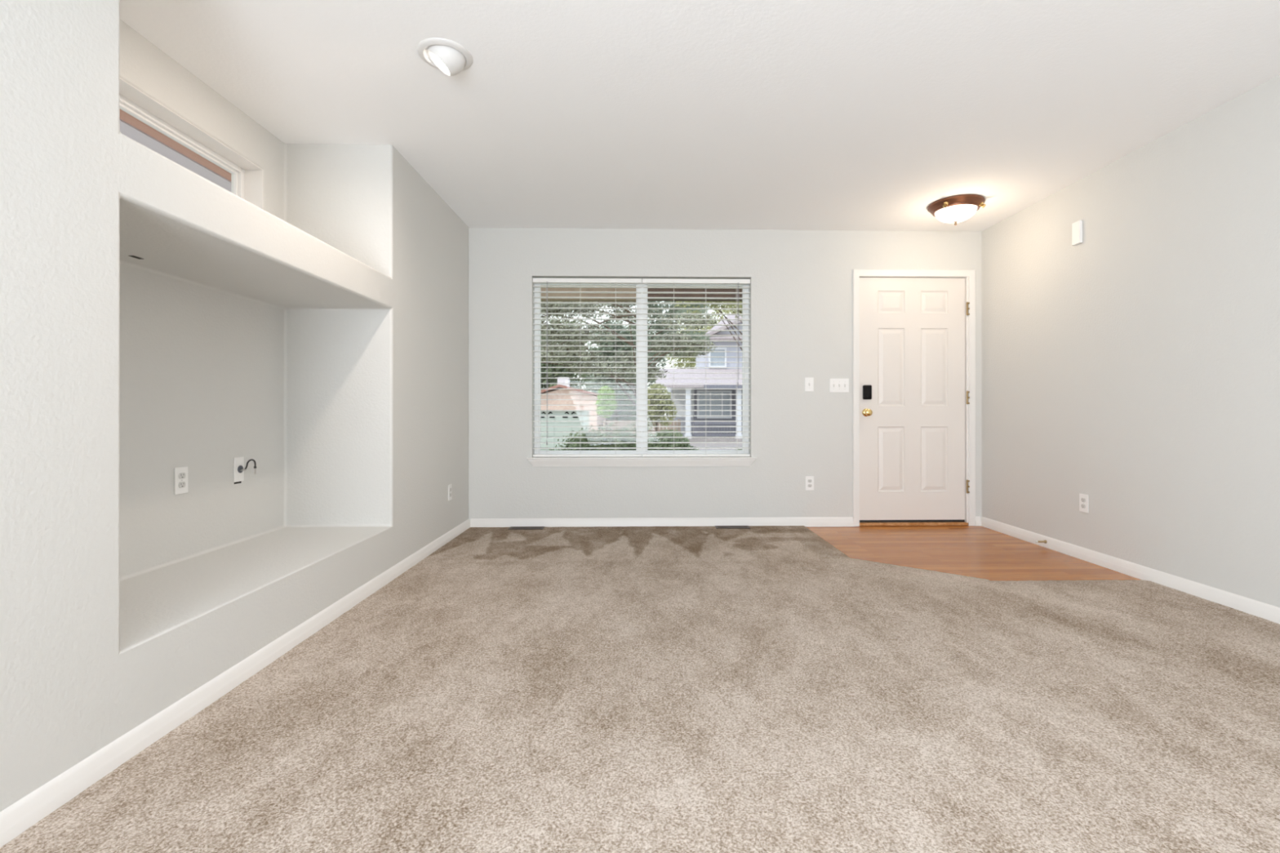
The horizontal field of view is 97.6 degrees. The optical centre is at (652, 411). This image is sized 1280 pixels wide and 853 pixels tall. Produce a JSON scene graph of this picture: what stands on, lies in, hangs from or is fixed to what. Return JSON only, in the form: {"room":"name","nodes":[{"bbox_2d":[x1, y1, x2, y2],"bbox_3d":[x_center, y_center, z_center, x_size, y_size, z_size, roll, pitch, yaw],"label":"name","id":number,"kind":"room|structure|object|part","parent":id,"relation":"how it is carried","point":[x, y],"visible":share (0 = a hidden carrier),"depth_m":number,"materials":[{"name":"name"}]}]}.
{"room":"empty living room","nodes":[
{"label":"empty living room","id":0,"kind":"room"},
{"bbox_2d":[0,0,468,811],"bbox_3d":[-1.764,-0.270,0.175,0.742,2.652,8.732,0,0,-1],"label":"wall","id":1,"kind":"structure","parent":0,"point":[317,336],"depth_m":2.18,"materials":[{"name":"white paint"}]},
{"bbox_2d":[128,255,143,259],"bbox_3d":[-1.925,-0.575,2.086,0.019,0.002,0.044,0,0,-1],"label":"cable hole","id":2,"kind":"object","parent":1,"relation":"attached to","point":[134,256],"visible":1,"depth_m":2.08,"materials":[{"name":"grey plastic"}]},
{"bbox_2d":[173,466,187,494],"bbox_3d":[-2.031,0.296,2.413,0.008,0.115,0.070,0,0,-1],"label":"outlet","id":3,"kind":"object","parent":1,"relation":"attached to","point":[180,473],"visible":1,"depth_m":2.41,"materials":[{"name":"white plastic"}]},
{"bbox_2d":[178,472,185,479],"bbox_3d":[-2.030,0.276,2.413,0.003,0.025,0.034,0,0,-1],"label":"socket","id":4,"kind":"object","parent":3,"relation":"attached to","point":[181,475],"depth_m":2.41,"materials":[{"name":"grey plastic"}]},
{"bbox_2d":[178,481,185,488],"bbox_3d":[-2.030,0.315,2.413,0.003,0.025,0.034,0,0,-1],"label":"socket","id":5,"kind":"object","parent":3,"relation":"attached to","point":[181,484],"depth_m":2.41,"materials":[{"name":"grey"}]},
{"bbox_2d":[120,78,263,209],"bbox_3d":[-2.107,-1.078,2.308,0.145,0.388,1.272,0,0,-1],"label":"window","id":6,"kind":"structure","parent":1,"relation":"in","point":[246,184],"depth_m":2.59,"materials":[{"name":"white plastic"}]},
{"bbox_3d":[-2.154,-1.078,2.306,0.050,0.388,1.272,0,0,-1],"label":"frame","id":7,"kind":"part","parent":6,"relation":"part of","materials":[{"name":"white plastic"}]},
{"bbox_2d":[0,518,470,847],"bbox_3d":[-1.387,0.912,0.259,0.015,0.086,8.582,0,0,-1],"label":"baseboard","id":8,"kind":"structure","parent":1,"relation":"attached to","point":[15,819],"depth_m":1.65,"materials":[{"name":"white paint"}]},
{"bbox_2d":[233,456,256,484],"bbox_3d":[-2.027,0.288,2.775,0.044,0.131,0.097,0,0,32],"label":"outlet","id":9,"kind":"object","parent":1,"relation":"attached to","point":[238,462],"visible":1,"depth_m":2.76,"materials":[{"name":"white plastic"}]},
{"bbox_3d":[-2.041,0.284,2.759,0.006,0.122,0.066,0,0,-1],"label":"plate","id":10,"kind":"part","parent":9,"relation":"part of","materials":[{"name":"white plastic"}]},
{"bbox_2d":[448,484,452,501],"bbox_3d":[-1.479,0.588,4.085,0.008,0.115,0.070,0,0,-1],"label":"outlet","id":11,"kind":"object","parent":1,"relation":"attached to","point":[450,486],"visible":1,"depth_m":4.08,"materials":[{"name":"white plastic"}]},
{"bbox_2d":[120,0,1279,231],"bbox_3d":[0.326,-1.569,0.304,5.305,0.150,8.892,0,0,-1],"label":"ceiling","id":12,"kind":"structure","parent":0,"point":[846,115],"depth_m":2.59,"materials":[{"name":"white paint"}]},
{"bbox_2d":[417,37,472,75],"bbox_3d":[-0.870,-1.497,2.348,0.220,0.152,0.220,0,0,-1],"label":"recessed light","id":13,"kind":"object","parent":12,"relation":"in","point":[452,58],"visible":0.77,"depth_m":2.31,"materials":[{"name":"white metal"}]},
{"bbox_2d":[927,194,986,225],"bbox_3d":[2.177,-1.416,4.029,0.366,0.156,0.370,0,0,-1],"label":"ceiling light","id":14,"kind":"object","parent":12,"relation":"attached to","point":[955,209],"visible":1,"depth_m":3.93,"materials":[{"name":"white glass"}]},
{"bbox_3d":[2.177,-1.406,4.027,0.270,0.080,0.270,0,0,-1],"label":"lamp shade","id":15,"kind":"part","parent":14,"relation":"part of","materials":[{"name":"white glass"}]},
{"bbox_2d":[468,227,982,519],"bbox_3d":[0.319,-0.219,4.671,5.115,2.550,0.160,0,0,-1],"label":"wall","id":16,"kind":"structure","parent":0,"point":[800,323],"depth_m":4.60,"materials":[{"name":"white paint"}]},
{"bbox_2d":[526,279,756,466],"bbox_3d":[-0.089,-0.329,4.639,1.875,1.552,0.185,0,0,-1],"label":"window","id":17,"kind":"structure","parent":16,"relation":"in","point":[642,460],"depth_m":4.66,"materials":[{"name":"white plastic"}]},
{"bbox_2d":[532,278,641,457],"bbox_3d":[-0.539,-0.362,4.602,0.891,1.462,0.068,0,0,-1],"label":"window blind","id":18,"kind":"object","parent":17,"relation":"attached to","point":[556,281],"visible":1,"depth_m":4.59,"materials":[{"name":"white plastic"}]},
{"bbox_3d":[-0.871,-0.356,4.599,0.004,1.413,0.057,0,0,-1],"label":"ladder cord","id":19,"kind":"part","parent":18,"relation":"part of","materials":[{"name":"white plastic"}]},
{"bbox_3d":[-0.597,-0.356,4.606,0.004,1.413,0.057,0,0,-1],"label":"ladder cord","id":20,"kind":"part","parent":18,"relation":"part of","materials":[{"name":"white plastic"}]},
{"bbox_3d":[-0.539,0.359,4.607,0.887,0.020,0.050,0,0,-1],"label":"rail","id":21,"kind":"part","parent":18,"relation":"part of","materials":[{"name":"white plastic"}]},
{"bbox_3d":[-0.306,-0.356,4.612,0.004,1.413,0.057,0,0,-1],"label":"ladder cord","id":22,"kind":"part","parent":18,"relation":"part of","materials":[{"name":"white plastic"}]},
{"bbox_3d":[-0.088,0.378,4.607,1.875,0.012,0.120,0,0,-1],"label":"sill","id":23,"kind":"part","parent":17,"relation":"part of","materials":[{"name":"white paint"}]},
{"bbox_3d":[-0.093,-0.366,4.695,0.071,1.404,0.065,0,0,-1],"label":"meeting rail","id":24,"kind":"part","parent":17,"relation":"part of","materials":[{"name":"white plastic"}]},
{"bbox_2d":[642,278,750,456],"bbox_3d":[0.357,-0.362,4.623,0.894,1.462,0.068,0,0,-1],"label":"window blind","id":25,"kind":"object","parent":17,"relation":"attached to","point":[645,281],"visible":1,"depth_m":4.61,"materials":[{"name":"white plastic"}]},
{"bbox_3d":[0.357,0.359,4.628,0.890,0.020,0.050,0,0,-1],"label":"rail","id":26,"kind":"part","parent":25,"relation":"part of","materials":[{"name":"white plastic"}]},
{"bbox_3d":[0.693,-0.356,4.636,0.004,1.413,0.057,0,0,-1],"label":"ladder cord","id":27,"kind":"part","parent":25,"relation":"part of","materials":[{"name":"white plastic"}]},
{"bbox_2d":[470,516,853,527],"bbox_3d":[0.085,0.912,4.578,3.131,0.086,0.015,0,0,-1],"label":"baseboard","id":28,"kind":"structure","parent":16,"relation":"attached to","point":[815,521],"depth_m":4.57,"materials":[{"name":"white paint"}]},
{"bbox_2d":[804,377,813,391],"bbox_3d":[1.287,-0.224,4.604,0.072,0.115,0.018,0,0,-1],"label":"light switch","id":29,"kind":"object","parent":16,"relation":"attached to","point":[809,381],"visible":1,"depth_m":4.61,"materials":[{"name":"white plastic"}]},
{"bbox_2d":[805,476,813,490],"bbox_3d":[1.290,0.590,4.609,0.070,0.115,0.008,0,0,-1],"label":"outlet","id":30,"kind":"object","parent":16,"relation":"attached to","point":[809,480],"visible":1,"depth_m":4.61,"materials":[{"name":"white plastic"}]},
{"bbox_2d":[829,378,848,392],"bbox_3d":[1.536,-0.216,4.610,0.160,0.115,0.018,0,0,-1],"label":"light switch","id":31,"kind":"object","parent":16,"relation":"attached to","point":[836,385],"visible":1,"depth_m":4.61,"materials":[{"name":"white plastic"}]},
{"bbox_2d":[852,269,975,526],"bbox_3d":[2.156,-0.114,4.682,1.022,2.116,0.204,0,0,-1],"label":"door","id":32,"kind":"structure","parent":16,"relation":"in","point":[913,331],"depth_m":4.65,"materials":[{"name":"white paint"}]},
{"bbox_3d":[1.768,0.007,4.608,0.066,0.066,0.069,0,0,-1],"label":"knob","id":33,"kind":"part","parent":32,"relation":"part of","materials":[{"name":"gold metal"}]},
{"bbox_2d":[975,516,981,525],"bbox_3d":[2.692,0.912,4.639,0.044,0.086,0.015,0,0,-1],"label":"baseboard","id":34,"kind":"structure","parent":16,"relation":"attached to","point":[978,522],"depth_m":4.63,"materials":[{"name":"white paint"}]},
{"bbox_2d":[805,525,1140,581],"bbox_3d":[2.005,0.950,3.879,1.480,0.010,1.502,0,0,-1],"label":"floor","id":35,"kind":"structure","parent":0,"point":[972,551],"depth_m":3.77,"materials":[{"name":"brown wood"}]},
{"bbox_2d":[0,525,1279,852],"bbox_3d":[0.717,0.939,0.308,4.223,0.009,8.582,0,0,-1],"label":"carpet","id":36,"kind":"object","parent":35,"relation":"on","point":[758,689],"visible":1,"depth_m":1.68,"materials":[{"name":"beige carpet"}]},
{"bbox_2d":[982,74,1279,607],"bbox_3d":[2.903,-0.219,0.364,0.150,2.550,8.892,0,0,-1],"label":"wall","id":37,"kind":"structure","parent":0,"point":[1133,367],"depth_m":3.09,"materials":[{"name":"white paint"}]},
{"bbox_2d":[1035,539,1046,543],"bbox_3d":[2.695,0.904,3.894,0.072,0.024,0.024,0,0,-1],"label":"door stop","id":38,"kind":"object","parent":37,"relation":"attached to","point":[1045,540],"visible":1,"depth_m":3.89,"materials":[{"name":"gold metal"}]},
{"bbox_2d":[1071,220,1082,245],"bbox_3d":[2.741,-1.154,3.618,0.022,0.146,0.068,0,0,-1],"label":"wall sensor","id":39,"kind":"object","parent":37,"relation":"attached to","point":[1077,227],"visible":1,"depth_m":3.60,"materials":[{"name":"white plastic"}]},
{"bbox_2d":[1079,493,1088,513],"bbox_3d":[2.749,0.584,3.574,0.008,0.115,0.070,0,0,-1],"label":"outlet","id":40,"kind":"object","parent":37,"relation":"attached to","point":[1083,499],"visible":1,"depth_m":3.57,"materials":[{"name":"white plastic"}]},
{"bbox_2d":[980,516,1279,623],"bbox_3d":[2.820,0.912,0.357,0.015,0.086,8.582,0,0,-1],"label":"baseboard","id":41,"kind":"structure","parent":37,"relation":"attached to","point":[1269,612],"depth_m":3.13,"materials":[{"name":"white paint"}]},
{"bbox_3d":[0.421,1.006,0.306,5.115,0.100,8.892,0,0,-1],"label":"floor","id":42,"kind":"structure","parent":0,"visible":0},
{"bbox_2d":[507,526,544,529],"bbox_3d":[-1.014,0.942,4.490,0.274,0.024,0.100,0,0,-1],"label":"floor vent","id":43,"kind":"object","parent":42,"relation":"in","point":[510,527],"visible":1,"depth_m":4.48,"materials":[{"name":"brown metal"}]},
{"bbox_2d":[511,527,542,528],"bbox_3d":[-1.014,0.934,4.490,0.246,0.005,0.076,0,0,-1],"label":"grille","id":44,"kind":"object","parent":43,"relation":"attached to","point":[511,527],"depth_m":4.48,"materials":[{"name":"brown metal"}]},
{"bbox_2d":[715,525,751,528],"bbox_3d":[0.643,0.942,4.524,0.274,0.024,0.100,0,0,-1],"label":"floor vent","id":45,"kind":"object","parent":42,"relation":"in","point":[716,526],"visible":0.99,"depth_m":4.51,"materials":[{"name":"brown metal"}]},
{"bbox_2d":[717,525,747,528],"bbox_3d":[0.643,0.934,4.524,0.246,0.005,0.076,0,0,-1],"label":"grille","id":46,"kind":"object","parent":45,"relation":"attached to","point":[718,526],"depth_m":4.53,"materials":[{"name":"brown metal"}]},
{"label":"outside","id":47,"kind":"structure","parent":0,"visible":0},
{"bbox_2d":[541,285,635,302],"bbox_3d":[-1.719,-1.293,5.521,3.220,0.382,0.120,0,0,-1],"label":"beam","id":48,"kind":"structure","parent":47,"point":[543,289],"depth_m":5.49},
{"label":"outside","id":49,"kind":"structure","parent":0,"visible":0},
{"bbox_2d":[647,288,742,301],"bbox_3d":[1.480,-1.297,5.596,3.179,0.374,0.120,0,0,-1],"label":"beam","id":50,"kind":"structure","parent":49,"point":[658,290],"depth_m":5.51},
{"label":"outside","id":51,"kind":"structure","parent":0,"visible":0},
{"bbox_2d":[680,438,742,449],"bbox_3d":[4.819,1.626,22.869,7.300,0.840,6.300,0,0,-1],"label":"driveway","id":52,"kind":"structure","parent":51,"point":[697,445],"depth_m":23.99,"materials":[{"name":"concrete"}]},
{"bbox_2d":[654,315,742,441],"bbox_3d":[4.649,-1.744,27.986,9.200,6.600,7.060,0,0,-1],"label":"house","id":53,"kind":"structure","parent":52,"relation":"on","point":[675,383],"depth_m":26.25,"materials":[{"name":"grey"}]},
{"bbox_3d":[2.874,-0.339,26.254,1.450,1.130,0.020,0,0,-1],"label":"pane","id":54,"kind":"part","parent":53,"relation":"part of","materials":[{"name":"grey glass"}]},
{"bbox_3d":[5.024,0.766,24.769,6.800,0.620,0.050,0,0,-1],"label":"railing","id":55,"kind":"part","parent":53,"relation":"part of","materials":[{"name":"grey wood"}]},
{"bbox_3d":[3.075,-2.569,26.659,0.670,0.770,0.020,0,0,-1],"label":"pane","id":56,"kind":"part","parent":53,"relation":"part of","materials":[{"name":"grey glass"}]},
{"bbox_3d":[3.784,0.056,24.745,0.300,2.300,0.280,0,0,-1],"label":"porch post","id":57,"kind":"part","parent":53,"relation":"part of","materials":[{"name":"white wood"}]},
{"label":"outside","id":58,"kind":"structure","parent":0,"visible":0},
{"bbox_3d":[-0.559,2.156,23.993,80.000,0.200,72.000,0,0,-1],"label":"ground","id":59,"kind":"structure","parent":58,"visible":0},
{"bbox_2d":[541,320,587,390],"bbox_3d":[-6.648,-2.147,30.233,6.510,8.978,3.333,0,0,-9],"label":"tree","id":60,"kind":"object","parent":59,"relation":"on","point":[543,365],"visible":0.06,"depth_m":29.69,"materials":[{"name":"green plant"}]},
{"bbox_2d":[541,377,605,450],"bbox_3d":[-3.932,0.306,24.940,3.900,3.500,6.350,0,0,-1],"label":"house","id":61,"kind":"structure","parent":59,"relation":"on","point":[559,380],"depth_m":22.01,"materials":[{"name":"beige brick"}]},
{"bbox_2d":[595,385,617,440],"bbox_3d":[-1.663,0.569,19.872,0.814,2.985,0.737,0,0,-1],"label":"shrub","id":62,"kind":"object","parent":59,"relation":"on","point":[601,391],"visible":0.78,"depth_m":19.73,"materials":[{"name":"green plant"}]},
{"bbox_2d":[582,306,667,420],"bbox_3d":[-2.130,-1.833,39.951,6.703,11.123,4.113,0,0,-1],"label":"tree","id":63,"kind":"object","parent":59,"relation":"on","point":[612,327],"visible":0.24,"depth_m":38.89,"materials":[{"name":"green plant"}]},
{"bbox_2d":[607,391,653,450],"bbox_3d":[-1.017,0.598,24.579,2.213,2.932,1.120,0,0,-1],"label":"hedge","id":64,"kind":"object","parent":59,"relation":"on","point":[618,397],"visible":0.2,"depth_m":24.36,"materials":[{"name":"green plant"}]},
{"bbox_2d":[603,419,680,450],"bbox_3d":[-0.415,1.176,21.476,2.970,1.760,0.160,0,0,-1],"label":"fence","id":65,"kind":"object","parent":59,"relation":"on","point":[618,424],"visible":0.11,"depth_m":21.40,"materials":[{"name":"grey wood"}]},
{"bbox_2d":[647,383,677,433],"bbox_3d":[0.143,0.498,20.610,1.523,3.130,0.878,0,0,-1],"label":"shrub","id":66,"kind":"object","parent":59,"relation":"on","point":[659,385],"visible":0.72,"depth_m":20.45,"materials":[{"name":"green plant"}]},
{"bbox_2d":[665,301,742,368],"bbox_3d":[5.981,-3.854,46.152,10.719,11.846,4.874,0,0,-1],"label":"tree","id":67,"kind":"object","parent":59,"relation":"on","point":[689,359],"visible":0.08,"depth_m":46.08,"materials":[{"name":"green plant"}]},
{"bbox_2d":[670,301,742,350],"bbox_3d":[1.816,-0.948,14.082,3.175,6.017,2.488,0,0,-1],"label":"tree","id":68,"kind":"object","parent":59,"relation":"on","point":[711,306],"visible":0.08,"depth_m":14.31,"materials":[{"name":"green plant"}]},
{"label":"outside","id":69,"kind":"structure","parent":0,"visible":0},
{"bbox_3d":[-0.216,1.566,9.247,18.000,0.980,8.500,0,0,-1],"label":"lawn","id":70,"kind":"structure","parent":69,"visible":0},
{"bbox_2d":[549,422,655,450],"bbox_3d":[-0.793,0.721,7.889,1.793,1.168,1.003,0,0,1],"label":"shrub","id":71,"kind":"object","parent":70,"relation":"on","point":[623,429],"visible":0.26,"depth_m":7.75,"materials":[{"name":"green plant"}]},
{"bbox_2d":[541,301,717,406],"bbox_3d":[-1.270,-0.494,10.689,5.245,4.604,2.977,0,0,-5],"label":"tree","id":72,"kind":"object","parent":70,"relation":"on","point":[543,305],"visible":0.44,"depth_m":10.31,"materials":[{"name":"green plant"}]},
{"bbox_2d":[647,429,698,449],"bbox_3d":[0.378,0.713,8.906,0.987,0.873,0.706,0,0,-1],"label":"shrub","id":73,"kind":"object","parent":70,"relation":"on","point":[656,434],"visible":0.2,"depth_m":8.74,"materials":[{"name":"green plant"}]},
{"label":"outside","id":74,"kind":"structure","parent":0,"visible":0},
{"bbox_3d":[-0.390,2.040,16.745,80.000,0.029,5.500,0,0,-1],"label":"road","id":75,"kind":"object","parent":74,"visible":0},
{"bbox_2d":[626,301,711,373],"bbox_3d":[0.342,-0.850,16.945,2.877,5.818,2.347,0,0,-1],"label":"tree","id":76,"kind":"object","parent":75,"relation":"on","point":[673,311],"visible":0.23,"depth_m":16.89,"materials":[{"name":"green plant"}]},
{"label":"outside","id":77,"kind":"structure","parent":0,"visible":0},
{"bbox_2d":[120,109,231,191],"bbox_3d":[-2.620,-1.531,2.540,0.780,0.106,4.800,0,0,-1],"label":"roof eave","id":78,"kind":"object","parent":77,"point":[131,126],"visible":0.02,"depth_m":3.17,"materials":[{"name":"beige"}]}
]}

